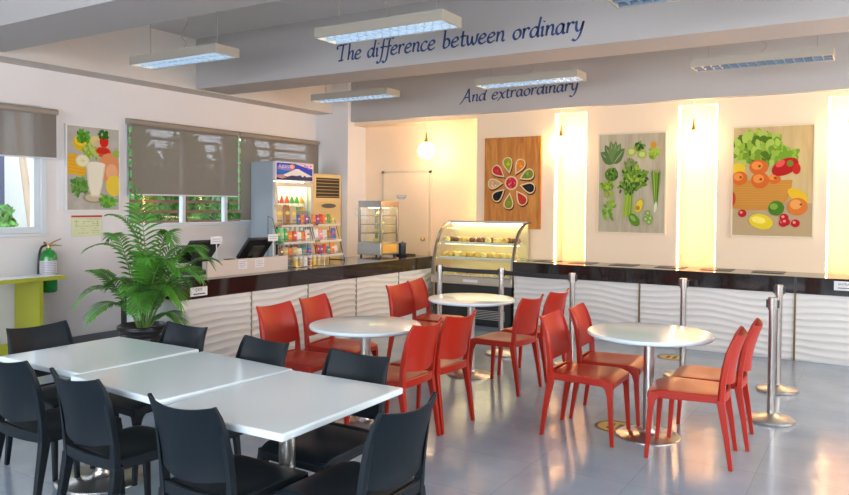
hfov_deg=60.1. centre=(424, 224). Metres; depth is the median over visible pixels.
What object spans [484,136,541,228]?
picture
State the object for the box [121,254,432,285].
countertop
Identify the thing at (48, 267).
print
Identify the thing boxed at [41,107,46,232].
trim
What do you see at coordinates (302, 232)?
snack packet
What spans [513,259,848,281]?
countertop
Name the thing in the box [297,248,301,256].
snack packet
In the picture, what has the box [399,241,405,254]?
canister
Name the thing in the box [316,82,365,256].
pillar
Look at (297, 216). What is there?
snack packet
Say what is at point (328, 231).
snack packet
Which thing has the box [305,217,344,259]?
wire rack
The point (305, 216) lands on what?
snack packet
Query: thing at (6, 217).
shrub
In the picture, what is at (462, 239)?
pastry
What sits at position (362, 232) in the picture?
shelf
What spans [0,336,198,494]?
rectangular table
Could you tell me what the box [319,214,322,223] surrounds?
snack packet
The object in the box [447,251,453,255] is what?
pastry
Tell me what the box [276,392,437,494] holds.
dining chair
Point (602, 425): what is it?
floor marker
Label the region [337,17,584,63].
lettering
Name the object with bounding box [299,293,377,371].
dining chair
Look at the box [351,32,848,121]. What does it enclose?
beam
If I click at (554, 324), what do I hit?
dining chair
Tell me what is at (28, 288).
side table
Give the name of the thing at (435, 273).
food tray
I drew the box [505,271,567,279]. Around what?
belt
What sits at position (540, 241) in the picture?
wall panel
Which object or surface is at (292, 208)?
snack packet
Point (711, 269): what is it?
plate
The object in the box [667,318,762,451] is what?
dining chair
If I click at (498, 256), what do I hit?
pastry
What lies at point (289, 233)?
snack packet
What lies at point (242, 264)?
paper notice
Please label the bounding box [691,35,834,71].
ceiling light
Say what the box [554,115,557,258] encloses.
strip light
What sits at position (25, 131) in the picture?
roller blind
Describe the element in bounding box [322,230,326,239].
snack packet
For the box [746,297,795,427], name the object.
barrier post
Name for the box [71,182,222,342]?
potted palm
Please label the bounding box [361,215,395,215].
shelf
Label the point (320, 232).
snack packet
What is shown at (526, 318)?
dining chair
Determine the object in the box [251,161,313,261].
fridge
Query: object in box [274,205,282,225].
snack packet
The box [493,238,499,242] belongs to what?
pastry
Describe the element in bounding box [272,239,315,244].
wire shelf
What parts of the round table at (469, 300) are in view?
plate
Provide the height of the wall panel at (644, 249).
2.830 m
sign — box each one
[190,286,206,296]
[397,195,405,198]
[834,281,848,290]
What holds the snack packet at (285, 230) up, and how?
on the wire rack at (303, 225)
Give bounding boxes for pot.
[117,321,165,342]
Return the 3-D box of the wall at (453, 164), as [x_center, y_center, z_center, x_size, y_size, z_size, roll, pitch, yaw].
[3.174,-0.438,9.319,10.830,3.650,0.200,1,2,32]
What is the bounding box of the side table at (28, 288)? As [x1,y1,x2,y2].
[0,273,65,355]
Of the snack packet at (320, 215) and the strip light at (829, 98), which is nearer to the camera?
the strip light at (829, 98)
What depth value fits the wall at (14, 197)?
10.69 m
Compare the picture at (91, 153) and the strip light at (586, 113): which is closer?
the picture at (91, 153)
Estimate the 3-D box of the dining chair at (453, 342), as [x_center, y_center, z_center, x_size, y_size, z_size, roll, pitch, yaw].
[0.064,1.047,5.415,0.581,0.830,0.438,1,2,35]
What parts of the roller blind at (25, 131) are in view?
pull chain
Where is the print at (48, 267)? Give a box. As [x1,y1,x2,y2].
[43,262,55,272]
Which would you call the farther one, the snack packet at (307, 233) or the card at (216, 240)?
the snack packet at (307, 233)
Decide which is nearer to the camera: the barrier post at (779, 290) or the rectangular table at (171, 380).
the rectangular table at (171, 380)
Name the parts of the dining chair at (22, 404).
leg, backrest, leg, seat, leg, leg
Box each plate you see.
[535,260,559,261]
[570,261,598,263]
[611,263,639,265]
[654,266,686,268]
[699,268,734,270]
[751,270,784,273]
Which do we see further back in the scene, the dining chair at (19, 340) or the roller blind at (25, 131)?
the roller blind at (25, 131)
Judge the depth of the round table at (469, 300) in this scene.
6.86 m
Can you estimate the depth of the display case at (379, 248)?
10.11 m
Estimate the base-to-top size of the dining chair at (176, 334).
0.830 m
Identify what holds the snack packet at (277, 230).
on the wire rack at (303, 225)
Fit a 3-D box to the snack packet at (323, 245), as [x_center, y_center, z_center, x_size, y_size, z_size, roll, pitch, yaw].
[-1.266,0.323,9.283,0.038,0.140,0.074,1,2,32]
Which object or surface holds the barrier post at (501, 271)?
on the floor
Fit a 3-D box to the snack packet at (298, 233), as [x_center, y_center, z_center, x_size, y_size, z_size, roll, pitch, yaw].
[-1.525,0.155,8.913,0.038,0.130,0.079,1,2,32]
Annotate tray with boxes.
[393,253,415,255]
[435,273,513,278]
[439,256,519,259]
[442,241,522,244]
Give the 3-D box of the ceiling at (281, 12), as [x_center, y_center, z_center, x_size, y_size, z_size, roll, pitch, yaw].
[-0.286,-2.222,3.661,11.230,0.150,13.400,1,2,32]
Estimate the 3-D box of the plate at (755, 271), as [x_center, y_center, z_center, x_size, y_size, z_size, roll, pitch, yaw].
[3.836,0.533,8.176,0.320,0.006,0.320,1,2,32]
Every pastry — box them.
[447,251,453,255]
[460,237,466,241]
[460,252,466,256]
[473,252,479,257]
[480,252,486,257]
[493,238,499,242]
[494,253,500,258]
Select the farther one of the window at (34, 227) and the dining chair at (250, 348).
the window at (34, 227)
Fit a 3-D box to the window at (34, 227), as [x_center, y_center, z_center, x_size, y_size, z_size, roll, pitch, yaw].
[-4.765,-0.561,6.894,0.080,1.350,2.320,1,2,32]
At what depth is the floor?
4.98 m
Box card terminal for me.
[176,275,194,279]
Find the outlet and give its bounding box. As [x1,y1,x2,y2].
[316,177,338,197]
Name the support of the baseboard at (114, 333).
attached to the wall at (80, 100)
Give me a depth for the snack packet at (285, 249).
8.65 m
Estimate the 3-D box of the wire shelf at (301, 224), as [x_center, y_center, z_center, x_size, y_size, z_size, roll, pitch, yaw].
[-1.597,0.009,8.837,0.189,0.043,0.624,1,2,32]
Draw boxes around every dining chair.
[0,360,124,494]
[4,320,118,481]
[49,367,157,494]
[90,321,207,485]
[147,393,307,494]
[227,335,289,454]
[256,301,327,372]
[257,348,389,472]
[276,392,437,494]
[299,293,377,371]
[344,317,442,435]
[385,282,441,363]
[385,310,476,434]
[407,277,463,322]
[469,294,543,396]
[497,288,569,382]
[539,310,630,447]
[568,303,643,426]
[644,326,747,471]
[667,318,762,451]
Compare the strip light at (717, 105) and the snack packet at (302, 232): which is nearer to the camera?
the strip light at (717, 105)
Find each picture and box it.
[64,123,119,210]
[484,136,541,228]
[597,131,667,234]
[730,123,815,238]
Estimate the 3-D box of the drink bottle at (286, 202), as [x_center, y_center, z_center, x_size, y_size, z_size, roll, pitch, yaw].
[-1.972,-0.308,10.504,0.071,0.220,0.068,1,2,32]
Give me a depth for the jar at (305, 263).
8.44 m
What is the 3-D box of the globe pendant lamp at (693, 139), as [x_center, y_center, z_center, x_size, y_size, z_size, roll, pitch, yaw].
[3.207,-1.181,8.736,0.240,0.605,0.240,1,2,32]
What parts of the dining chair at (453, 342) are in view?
leg, leg, seat, leg, backrest, leg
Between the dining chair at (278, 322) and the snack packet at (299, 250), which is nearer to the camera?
the dining chair at (278, 322)
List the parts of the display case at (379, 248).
steel frame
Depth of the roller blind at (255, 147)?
10.59 m
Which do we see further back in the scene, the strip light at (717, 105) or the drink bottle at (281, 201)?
the drink bottle at (281, 201)
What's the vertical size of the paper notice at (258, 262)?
0.090 m
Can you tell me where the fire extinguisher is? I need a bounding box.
[37,238,61,292]
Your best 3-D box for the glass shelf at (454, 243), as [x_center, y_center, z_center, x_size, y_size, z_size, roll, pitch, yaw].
[0.803,0.266,10.034,1.145,0.018,0.346,1,2,32]
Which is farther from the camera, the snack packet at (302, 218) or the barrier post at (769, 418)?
the snack packet at (302, 218)
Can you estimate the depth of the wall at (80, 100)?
8.39 m
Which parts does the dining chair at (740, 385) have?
leg, leg, seat, leg, leg, backrest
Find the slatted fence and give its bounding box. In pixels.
[129,125,240,222]
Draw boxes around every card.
[211,236,222,258]
[268,234,277,255]
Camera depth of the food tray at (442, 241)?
9.88 m
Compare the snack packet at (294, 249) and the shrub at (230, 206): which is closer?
the snack packet at (294, 249)
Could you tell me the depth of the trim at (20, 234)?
7.69 m
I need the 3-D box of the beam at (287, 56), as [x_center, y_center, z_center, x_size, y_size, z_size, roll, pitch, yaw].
[1.749,-1.897,6.638,10.490,0.620,0.548,1,2,32]
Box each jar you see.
[293,257,297,266]
[298,256,302,265]
[303,256,307,265]
[307,255,311,264]
[311,255,316,264]
[316,255,320,263]
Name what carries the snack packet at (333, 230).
on the wire rack at (335, 224)
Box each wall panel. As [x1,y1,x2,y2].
[476,114,562,259]
[585,106,683,265]
[715,96,829,273]
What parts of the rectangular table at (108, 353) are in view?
plate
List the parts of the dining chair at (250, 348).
seat, leg, backrest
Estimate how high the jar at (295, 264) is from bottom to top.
0.110 m
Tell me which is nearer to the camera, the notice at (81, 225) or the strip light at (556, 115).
the notice at (81, 225)
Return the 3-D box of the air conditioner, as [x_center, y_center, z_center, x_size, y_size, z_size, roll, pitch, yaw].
[-1.655,0.268,11.243,0.466,2.060,0.660,1,2,32]
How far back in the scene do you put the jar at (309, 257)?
8.51 m
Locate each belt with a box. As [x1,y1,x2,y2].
[443,267,496,274]
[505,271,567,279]
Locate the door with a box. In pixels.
[382,170,431,255]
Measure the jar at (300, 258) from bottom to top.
0.110 m
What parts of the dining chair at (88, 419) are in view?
leg, backrest, seat, leg, leg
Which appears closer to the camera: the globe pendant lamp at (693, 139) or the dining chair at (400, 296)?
the dining chair at (400, 296)
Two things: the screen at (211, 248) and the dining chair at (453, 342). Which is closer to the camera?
the dining chair at (453, 342)
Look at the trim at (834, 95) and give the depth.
9.39 m
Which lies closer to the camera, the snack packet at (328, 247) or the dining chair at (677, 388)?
the dining chair at (677, 388)
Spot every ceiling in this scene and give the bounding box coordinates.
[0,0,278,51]
[145,0,431,38]
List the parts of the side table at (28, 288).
leg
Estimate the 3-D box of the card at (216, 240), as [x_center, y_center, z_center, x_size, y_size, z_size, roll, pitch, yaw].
[-2.094,0.315,7.386,0.060,0.383,0.150,1,2,32]
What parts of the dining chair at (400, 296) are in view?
leg, backrest, seat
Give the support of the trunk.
on the ground
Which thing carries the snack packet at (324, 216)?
on the wire rack at (335, 224)
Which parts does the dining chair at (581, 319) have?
leg, backrest, leg, seat, leg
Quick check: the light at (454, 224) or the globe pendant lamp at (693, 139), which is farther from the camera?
the light at (454, 224)
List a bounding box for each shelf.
[268,223,305,226]
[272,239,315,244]
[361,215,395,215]
[361,223,395,224]
[362,232,395,233]
[438,257,526,261]
[441,242,526,245]
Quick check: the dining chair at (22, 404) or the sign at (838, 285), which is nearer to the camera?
the dining chair at (22, 404)
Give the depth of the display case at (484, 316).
9.95 m
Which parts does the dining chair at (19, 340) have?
leg, backrest, seat, leg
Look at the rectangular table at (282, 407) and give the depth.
3.24 m
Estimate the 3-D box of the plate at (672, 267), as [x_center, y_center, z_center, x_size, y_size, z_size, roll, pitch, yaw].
[2.935,0.512,8.734,0.320,0.006,0.320,1,2,32]
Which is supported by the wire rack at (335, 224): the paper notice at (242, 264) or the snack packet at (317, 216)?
the snack packet at (317, 216)
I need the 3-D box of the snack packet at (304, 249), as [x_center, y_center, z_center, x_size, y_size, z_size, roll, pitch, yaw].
[-1.468,0.339,8.956,0.038,0.120,0.092,1,2,32]
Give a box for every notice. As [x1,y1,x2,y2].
[71,215,101,236]
[238,260,246,268]
[255,258,263,267]
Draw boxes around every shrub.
[0,204,18,226]
[129,127,166,220]
[161,196,219,220]
[216,139,240,219]
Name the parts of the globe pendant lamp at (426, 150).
globe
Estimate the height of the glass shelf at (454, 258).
0.018 m
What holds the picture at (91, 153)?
attached to the wall at (80, 100)
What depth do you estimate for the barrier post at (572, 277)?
7.35 m
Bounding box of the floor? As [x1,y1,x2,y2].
[0,311,848,494]
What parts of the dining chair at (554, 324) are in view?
leg, backrest, leg, seat, leg, leg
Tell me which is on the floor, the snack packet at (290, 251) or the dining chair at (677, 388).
the dining chair at (677, 388)
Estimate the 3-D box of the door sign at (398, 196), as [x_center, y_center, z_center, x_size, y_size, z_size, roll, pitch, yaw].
[-0.356,-0.417,11.343,0.180,0.065,0.005,1,2,32]
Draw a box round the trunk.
[19,157,29,226]
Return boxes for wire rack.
[268,216,315,259]
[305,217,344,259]
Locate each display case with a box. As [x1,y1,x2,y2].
[355,201,398,256]
[431,220,530,327]
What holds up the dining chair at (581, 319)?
on the floor
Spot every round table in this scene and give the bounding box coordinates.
[309,316,421,429]
[428,293,514,380]
[587,322,714,445]
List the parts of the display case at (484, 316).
curved frame, control plate, rail, door, curved frame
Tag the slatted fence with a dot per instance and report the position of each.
(130, 135)
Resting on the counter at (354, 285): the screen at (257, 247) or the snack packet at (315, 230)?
the screen at (257, 247)
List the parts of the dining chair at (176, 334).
seat, leg, backrest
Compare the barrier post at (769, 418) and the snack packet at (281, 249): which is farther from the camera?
the snack packet at (281, 249)
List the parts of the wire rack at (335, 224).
frame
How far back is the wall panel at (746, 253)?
8.36 m
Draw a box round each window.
[0,102,39,233]
[127,124,250,227]
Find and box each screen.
[178,240,219,274]
[236,237,272,258]
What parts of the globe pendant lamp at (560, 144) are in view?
globe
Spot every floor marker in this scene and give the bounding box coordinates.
[594,420,632,432]
[657,354,685,359]
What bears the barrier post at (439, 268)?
on the floor
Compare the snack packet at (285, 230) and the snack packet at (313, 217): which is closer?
the snack packet at (285, 230)
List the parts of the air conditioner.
control panel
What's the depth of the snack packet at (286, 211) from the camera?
8.74 m
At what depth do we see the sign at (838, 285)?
7.45 m
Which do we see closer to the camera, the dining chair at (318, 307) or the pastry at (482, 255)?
the dining chair at (318, 307)
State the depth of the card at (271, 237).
8.07 m
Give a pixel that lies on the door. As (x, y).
(415, 209)
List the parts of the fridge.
glass door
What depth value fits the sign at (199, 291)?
6.77 m
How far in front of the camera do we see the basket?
8.51 m
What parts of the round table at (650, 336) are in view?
plate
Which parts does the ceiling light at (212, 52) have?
power cord, hanging rod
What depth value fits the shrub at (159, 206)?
10.77 m
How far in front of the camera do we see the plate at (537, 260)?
9.48 m
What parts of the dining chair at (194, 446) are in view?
leg, backrest, seat, leg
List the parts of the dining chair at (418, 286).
backrest, seat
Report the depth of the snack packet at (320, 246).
9.20 m
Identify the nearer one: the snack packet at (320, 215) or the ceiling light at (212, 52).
the ceiling light at (212, 52)
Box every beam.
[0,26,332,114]
[196,0,848,94]
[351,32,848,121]
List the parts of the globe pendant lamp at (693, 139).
globe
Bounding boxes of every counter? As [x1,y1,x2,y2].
[121,254,432,357]
[513,259,848,365]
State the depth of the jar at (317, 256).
8.64 m
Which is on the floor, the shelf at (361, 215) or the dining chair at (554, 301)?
the dining chair at (554, 301)
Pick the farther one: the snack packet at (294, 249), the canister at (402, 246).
the canister at (402, 246)
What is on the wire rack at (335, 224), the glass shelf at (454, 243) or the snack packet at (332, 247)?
the snack packet at (332, 247)
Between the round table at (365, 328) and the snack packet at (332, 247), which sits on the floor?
the round table at (365, 328)
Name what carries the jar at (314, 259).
in the basket
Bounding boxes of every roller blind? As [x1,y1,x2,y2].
[0,103,58,209]
[125,118,239,209]
[238,131,319,221]
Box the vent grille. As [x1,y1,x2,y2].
[475,310,504,320]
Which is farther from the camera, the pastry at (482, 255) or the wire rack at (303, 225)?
the pastry at (482, 255)
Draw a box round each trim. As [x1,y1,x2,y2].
[0,233,48,237]
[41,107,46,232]
[125,225,250,229]
[355,90,848,127]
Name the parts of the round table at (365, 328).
plate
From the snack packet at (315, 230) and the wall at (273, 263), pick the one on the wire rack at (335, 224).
the snack packet at (315, 230)
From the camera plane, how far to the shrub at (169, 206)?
11.59 m
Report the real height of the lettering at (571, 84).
0.229 m
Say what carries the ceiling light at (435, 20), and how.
hanging from the ceiling at (281, 12)
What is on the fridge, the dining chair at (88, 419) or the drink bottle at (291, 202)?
the drink bottle at (291, 202)
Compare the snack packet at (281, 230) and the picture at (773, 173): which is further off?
the snack packet at (281, 230)
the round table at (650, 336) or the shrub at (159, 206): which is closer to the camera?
the round table at (650, 336)
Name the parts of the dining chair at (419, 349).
leg, leg, seat, backrest, leg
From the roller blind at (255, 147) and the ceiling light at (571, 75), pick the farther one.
the roller blind at (255, 147)
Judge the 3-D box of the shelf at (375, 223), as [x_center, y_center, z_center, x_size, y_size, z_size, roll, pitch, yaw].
[-0.641,0.002,10.233,0.336,0.010,0.376,1,2,32]
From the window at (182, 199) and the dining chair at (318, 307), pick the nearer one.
the dining chair at (318, 307)
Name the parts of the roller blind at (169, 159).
pull chain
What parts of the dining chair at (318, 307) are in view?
backrest, seat, leg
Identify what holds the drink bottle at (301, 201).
on the fridge
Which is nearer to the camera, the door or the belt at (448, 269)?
the belt at (448, 269)
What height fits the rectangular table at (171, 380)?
0.732 m
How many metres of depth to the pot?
6.28 m
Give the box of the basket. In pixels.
[283,253,324,266]
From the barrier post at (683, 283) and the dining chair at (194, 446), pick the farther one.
the barrier post at (683, 283)
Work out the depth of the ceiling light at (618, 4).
5.07 m
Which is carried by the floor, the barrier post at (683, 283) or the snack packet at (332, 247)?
the barrier post at (683, 283)
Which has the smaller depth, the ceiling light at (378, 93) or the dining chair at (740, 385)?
the dining chair at (740, 385)
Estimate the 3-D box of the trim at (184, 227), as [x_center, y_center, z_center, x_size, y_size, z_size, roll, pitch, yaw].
[-2.658,0.029,10.207,0.040,0.025,3.450,1,2,32]
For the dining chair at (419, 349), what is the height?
0.830 m
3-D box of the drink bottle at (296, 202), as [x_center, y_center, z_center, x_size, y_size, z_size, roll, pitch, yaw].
[-1.861,-0.312,10.682,0.071,0.220,0.068,1,2,32]
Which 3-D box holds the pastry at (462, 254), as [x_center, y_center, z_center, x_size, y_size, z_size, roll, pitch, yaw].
[0.531,0.414,9.997,0.100,0.077,0.077,0,2,-32]
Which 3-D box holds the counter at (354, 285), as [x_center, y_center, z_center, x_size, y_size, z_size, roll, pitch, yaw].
[-1.390,0.922,8.727,0.850,0.885,4.460,1,2,32]
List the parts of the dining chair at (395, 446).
leg, seat, backrest, leg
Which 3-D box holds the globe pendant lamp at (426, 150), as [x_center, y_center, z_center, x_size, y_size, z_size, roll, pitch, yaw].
[0.029,-1.257,10.697,0.240,0.605,0.240,1,2,32]
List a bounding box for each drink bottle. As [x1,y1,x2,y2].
[279,195,283,209]
[284,195,288,204]
[289,195,293,208]
[294,195,298,209]
[299,195,303,209]
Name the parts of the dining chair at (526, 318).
leg, leg, seat, leg, backrest, leg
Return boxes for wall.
[0,62,315,344]
[4,156,29,226]
[200,255,287,277]
[365,99,848,303]
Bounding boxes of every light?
[129,12,238,69]
[311,79,399,103]
[314,0,460,44]
[452,223,522,225]
[474,60,585,88]
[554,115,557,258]
[584,113,586,259]
[607,0,680,8]
[677,107,680,264]
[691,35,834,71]
[714,105,717,265]
[825,98,830,271]
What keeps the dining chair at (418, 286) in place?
on the floor
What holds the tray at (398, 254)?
on the counter at (354, 285)
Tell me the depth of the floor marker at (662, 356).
7.86 m
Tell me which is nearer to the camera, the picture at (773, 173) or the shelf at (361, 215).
the picture at (773, 173)
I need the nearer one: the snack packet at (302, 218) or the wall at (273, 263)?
the wall at (273, 263)
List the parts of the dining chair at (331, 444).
leg, seat, leg, backrest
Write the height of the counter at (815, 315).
0.886 m
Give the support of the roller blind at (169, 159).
attached to the window at (182, 199)
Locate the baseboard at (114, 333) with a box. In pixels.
[73,330,119,343]
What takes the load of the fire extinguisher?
attached to the wall at (80, 100)
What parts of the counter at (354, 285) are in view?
corner post, wave panel, wave panel, wave panel, wave panel, wave panel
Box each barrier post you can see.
[436,264,443,339]
[485,268,510,357]
[554,273,576,364]
[663,278,688,376]
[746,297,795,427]
[756,284,798,395]
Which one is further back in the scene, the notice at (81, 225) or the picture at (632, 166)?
the picture at (632, 166)
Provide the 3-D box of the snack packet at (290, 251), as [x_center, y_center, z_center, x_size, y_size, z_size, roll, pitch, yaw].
[-1.601,0.344,8.741,0.038,0.120,0.072,1,2,32]
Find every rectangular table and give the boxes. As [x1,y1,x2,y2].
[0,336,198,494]
[71,351,291,404]
[166,370,402,467]
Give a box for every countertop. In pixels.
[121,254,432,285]
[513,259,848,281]
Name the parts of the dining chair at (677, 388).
leg, leg, seat, leg, leg, backrest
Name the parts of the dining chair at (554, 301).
leg, leg, seat, leg, backrest, leg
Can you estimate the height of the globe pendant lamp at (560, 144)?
0.605 m
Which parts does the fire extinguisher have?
valve handle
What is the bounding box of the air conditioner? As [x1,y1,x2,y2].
[311,173,340,258]
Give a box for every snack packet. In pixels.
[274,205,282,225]
[276,229,279,242]
[278,248,282,255]
[280,229,283,242]
[283,205,289,224]
[283,229,287,241]
[283,247,287,254]
[287,232,291,241]
[288,248,292,257]
[290,206,296,224]
[292,231,296,241]
[292,247,296,256]
[296,215,300,224]
[297,231,300,240]
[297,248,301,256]
[300,214,304,222]
[301,231,304,240]
[302,247,306,255]
[304,215,307,223]
[305,230,309,240]
[311,214,315,224]
[313,228,317,240]
[315,215,318,224]
[318,229,322,240]
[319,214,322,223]
[319,245,322,254]
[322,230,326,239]
[322,244,326,254]
[323,215,326,223]
[326,214,330,223]
[326,246,330,253]
[327,230,330,239]
[330,243,334,253]
[331,228,335,239]
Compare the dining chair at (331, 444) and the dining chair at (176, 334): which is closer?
the dining chair at (331, 444)
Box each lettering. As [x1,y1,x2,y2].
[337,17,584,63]
[460,83,577,103]
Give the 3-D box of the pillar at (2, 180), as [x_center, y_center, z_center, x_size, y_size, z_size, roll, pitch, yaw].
[-5.988,-0.310,10.174,0.220,3.400,0.300,1,2,32]
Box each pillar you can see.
[0,156,4,210]
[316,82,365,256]
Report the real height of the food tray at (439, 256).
0.014 m
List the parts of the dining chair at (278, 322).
backrest, seat, leg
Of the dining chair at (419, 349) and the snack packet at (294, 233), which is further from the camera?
the snack packet at (294, 233)
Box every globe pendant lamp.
[418,117,434,158]
[552,108,569,154]
[683,99,703,149]
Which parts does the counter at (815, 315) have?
wave panel, wave panel, wave panel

